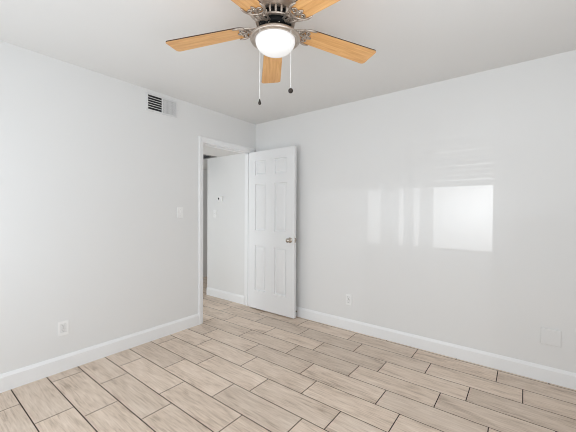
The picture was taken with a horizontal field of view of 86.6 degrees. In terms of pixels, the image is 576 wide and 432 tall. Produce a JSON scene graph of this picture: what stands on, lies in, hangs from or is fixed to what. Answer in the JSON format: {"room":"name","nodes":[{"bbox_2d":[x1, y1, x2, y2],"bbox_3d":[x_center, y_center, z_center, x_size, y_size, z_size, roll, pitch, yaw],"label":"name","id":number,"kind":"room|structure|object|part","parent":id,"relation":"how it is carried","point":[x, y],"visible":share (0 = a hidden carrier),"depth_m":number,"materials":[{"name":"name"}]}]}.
{"room":"empty bedroom","nodes":[
{"label":"empty bedroom","id":0,"kind":"room"},
{"bbox_2d":[0,40,255,373],"bbox_3d":[-1.637,0.003,2.679,0.115,2.440,3.765,1,1,38],"label":"wall","id":1,"kind":"structure","parent":0,"point":[94,181],"depth_m":2.55,"materials":[{"name":"white paint"}]},
{"bbox_2d":[58,320,68,336],"bbox_3d":[-1.775,0.885,2.417,0.008,0.114,0.070,1,1,38],"label":"power outlet","id":2,"kind":"object","parent":1,"relation":"attached to","point":[63,326],"visible":1,"depth_m":2.41,"materials":[{"name":"white plastic"}]},
{"bbox_2d":[0,313,198,392],"bbox_3d":[-1.835,1.164,2.339,0.014,0.124,2.738,1,1,38],"label":"baseboard","id":3,"kind":"structure","parent":1,"relation":"attached to","point":[16,378],"depth_m":2.55,"materials":[{"name":"white wood"}]},
{"bbox_2d":[146,92,178,117],"bbox_3d":[-1.247,-1.101,3.054,0.016,0.169,0.337,1,1,38],"label":"air vent","id":4,"kind":"object","parent":1,"relation":"in","point":[154,103],"visible":1,"depth_m":3.04,"materials":[{"name":"white metal"}]},
{"bbox_2d":[177,207,182,217],"bbox_3d":[-1.133,-0.038,3.223,0.017,0.114,0.070,1,1,38],"label":"light switch","id":5,"kind":"object","parent":1,"relation":"attached to","point":[179,209],"visible":1,"depth_m":3.22,"materials":[{"name":"white plastic"}]},
{"bbox_2d":[198,136,254,324],"bbox_3d":[-0.771,0.159,3.793,0.136,2.106,0.880,1,1,38],"label":"door frame","id":6,"kind":"structure","parent":1,"relation":"attached to","point":[205,141],"depth_m":3.57,"materials":[{"name":"white wood"}]},
{"bbox_2d":[249,146,296,318],"bbox_3d":[-0.206,0.188,3.813,0.754,2.025,0.161,1,1,38],"label":"door","id":7,"kind":"structure","parent":6,"relation":"attached to","point":[272,172],"depth_m":3.78,"materials":[{"name":"white wood"}]},
{"bbox_3d":[-0.349,0.671,3.929,0.190,0.582,0.034,1,1,38],"label":"panel","id":8,"kind":"part","parent":7,"relation":"part of","materials":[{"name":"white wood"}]},
{"bbox_3d":[-0.342,-0.616,3.912,0.190,0.188,0.034,1,1,38],"label":"panel","id":9,"kind":"part","parent":7,"relation":"part of","materials":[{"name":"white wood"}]},
{"bbox_3d":[-0.345,-0.111,3.919,0.190,0.598,0.034,1,1,38],"label":"panel","id":10,"kind":"part","parent":7,"relation":"part of","materials":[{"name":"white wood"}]},
{"bbox_3d":[-0.085,0.675,3.726,0.192,0.582,0.034,1,1,38],"label":"panel","id":11,"kind":"part","parent":7,"relation":"part of","materials":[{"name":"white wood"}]},
{"bbox_3d":[-0.081,-0.107,3.715,0.192,0.598,0.034,1,1,38],"label":"panel","id":12,"kind":"part","parent":7,"relation":"part of","materials":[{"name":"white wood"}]},
{"bbox_3d":[-0.079,-0.612,3.708,0.192,0.188,0.034,1,1,38],"label":"panel","id":13,"kind":"part","parent":7,"relation":"part of","materials":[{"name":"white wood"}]},
{"bbox_2d":[203,170,206,276],"bbox_3d":[-2.341,0.154,5.032,0.100,2.064,5.100,1,1,38],"label":"wall","id":14,"kind":"structure","parent":0,"point":[204,171],"depth_m":5.91,"materials":[{"name":"white paint"}]},
{"bbox_2d":[203,145,240,169],"bbox_3d":[-1.659,-0.906,4.433,2.085,0.080,5.200,1,1,38],"label":"ceiling","id":15,"kind":"structure","parent":0,"point":[207,150],"depth_m":4.14,"materials":[{"name":"white paint"}]},
{"bbox_2d":[203,154,215,158],"bbox_3d":[-1.335,-0.860,4.432,0.460,0.008,0.395,1,1,38],"label":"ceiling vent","id":16,"kind":"object","parent":15,"relation":"in","point":[204,155],"visible":0.27,"depth_m":4.43,"materials":[{"name":"grey"}]},
{"bbox_2d":[207,153,244,295],"bbox_3d":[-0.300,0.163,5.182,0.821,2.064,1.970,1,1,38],"label":"wall","id":17,"kind":"structure","parent":0,"point":[225,174],"depth_m":4.39,"materials":[{"name":"white paint"}]},
{"bbox_2d":[218,196,222,201],"bbox_3d":[-0.986,-0.247,4.446,0.100,0.084,0.026,1,1,38],"label":"thermostat","id":18,"kind":"object","parent":17,"relation":"attached to","point":[220,198],"visible":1,"depth_m":4.42,"materials":[{"name":"white plastic"}]},
{"bbox_2d":[206,287,243,304],"bbox_3d":[-0.916,1.144,4.413,0.809,0.116,0.014,1,1,38],"label":"baseboard","id":19,"kind":"structure","parent":17,"relation":"attached to","point":[213,292],"depth_m":4.39,"materials":[{"name":"white wood"}]},
{"bbox_2d":[0,277,575,431],"bbox_3d":[-0.297,1.248,3.119,6.300,0.050,5.850,1,1,38],"label":"floor","id":20,"kind":"structure","parent":0,"point":[244,368],"depth_m":2.18,"materials":[{"name":"beige tile"}]},
{"bbox_2d":[0,0,575,123],"bbox_3d":[-0.006,-1.242,1.481,4.130,0.100,3.880,1,1,38],"label":"ceiling","id":21,"kind":"structure","parent":0,"point":[416,43],"depth_m":2.13,"materials":[{"name":"white paint"}]},
{"bbox_2d":[166,0,375,104],"bbox_3d":[-0.071,-0.875,1.599,1.204,0.638,1.191,1,1,38],"label":"ceiling fan","id":22,"kind":"object","parent":21,"relation":"hanging from","point":[275,36],"visible":1,"depth_m":1.61,"materials":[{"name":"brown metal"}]},
{"bbox_3d":[-0.443,-0.990,1.713,0.472,0.006,0.138,-3,7,13],"label":"blade","id":23,"kind":"part","parent":22,"relation":"part of","materials":[{"name":"brown wood"}]},
{"bbox_3d":[-0.263,-0.983,1.297,0.138,0.006,0.472,8,9,30],"label":"blade","id":24,"kind":"part","parent":22,"relation":"part of","materials":[{"name":"brown wood"}]},
{"bbox_3d":[-0.135,-0.768,1.537,0.004,0.365,0.025,1,1,38],"label":"pull chain","id":25,"kind":"part","parent":22,"relation":"part of","materials":[{"name":"white metal"}]},
{"bbox_3d":[-0.104,-0.993,2.012,0.138,0.006,0.472,-6,-2,-6],"label":"blade","id":26,"kind":"part","parent":22,"relation":"part of","materials":[{"name":"brown wood"}]},
{"bbox_2d":[255,3,294,27],"bbox_3d":[-0.067,-1.040,1.628,0.220,0.046,0.218,1,1,38],"label":"motor housing","id":27,"kind":"object","parent":22,"relation":"attached to","point":[275,10],"depth_m":1.54,"materials":[{"name":"grey metal"}]},
{"bbox_3d":[-0.068,-0.901,1.630,0.213,0.076,0.213,1,1,38],"label":"lamp shade","id":28,"kind":"part","parent":22,"relation":"part of","materials":[{"name":"white glass"}]},
{"bbox_3d":[0.007,-0.795,1.539,0.004,0.310,0.025,0,1,-41],"label":"pull chain","id":29,"kind":"part","parent":22,"relation":"part of","materials":[{"name":"white metal"}]},
{"bbox_3d":[0.188,-0.982,1.340,0.138,0.006,0.472,9,-1,-42],"label":"blade","id":30,"kind":"part","parent":22,"relation":"part of","materials":[{"name":"brown wood"}]},
{"bbox_3d":[0.286,-0.987,1.782,0.472,0.006,0.138,4,-7,-23],"label":"blade","id":31,"kind":"part","parent":22,"relation":"part of","materials":[{"name":"brown wood"}]},
{"bbox_2d":[256,50,575,372],"bbox_3d":[1.137,0.013,2.989,4.130,2.440,0.115,1,1,38],"label":"wall","id":32,"kind":"structure","parent":0,"point":[445,210],"depth_m":2.69,"materials":[{"name":"white paint"}]},
{"bbox_2d":[346,294,351,305],"bbox_3d":[0.653,0.901,3.293,0.070,0.114,0.008,1,1,38],"label":"power outlet","id":33,"kind":"object","parent":32,"relation":"attached to","point":[348,296],"visible":1,"depth_m":3.29,"materials":[{"name":"white plastic"}]},
{"bbox_2d":[296,306,575,389],"bbox_3d":[1.098,1.175,2.949,3.885,0.116,0.014,1,1,38],"label":"baseboard","id":34,"kind":"structure","parent":32,"relation":"attached to","point":[563,378],"depth_m":2.67,"materials":[{"name":"white wood"}]},
{"bbox_2d":[541,327,560,346],"bbox_3d":[1.961,0.905,2.282,0.116,0.120,0.011,1,1,38],"label":"blank plate","id":35,"kind":"object","parent":32,"relation":"attached to","point":[551,337],"visible":1,"depth_m":2.28,"materials":[{"name":"white paint"}]}
]}

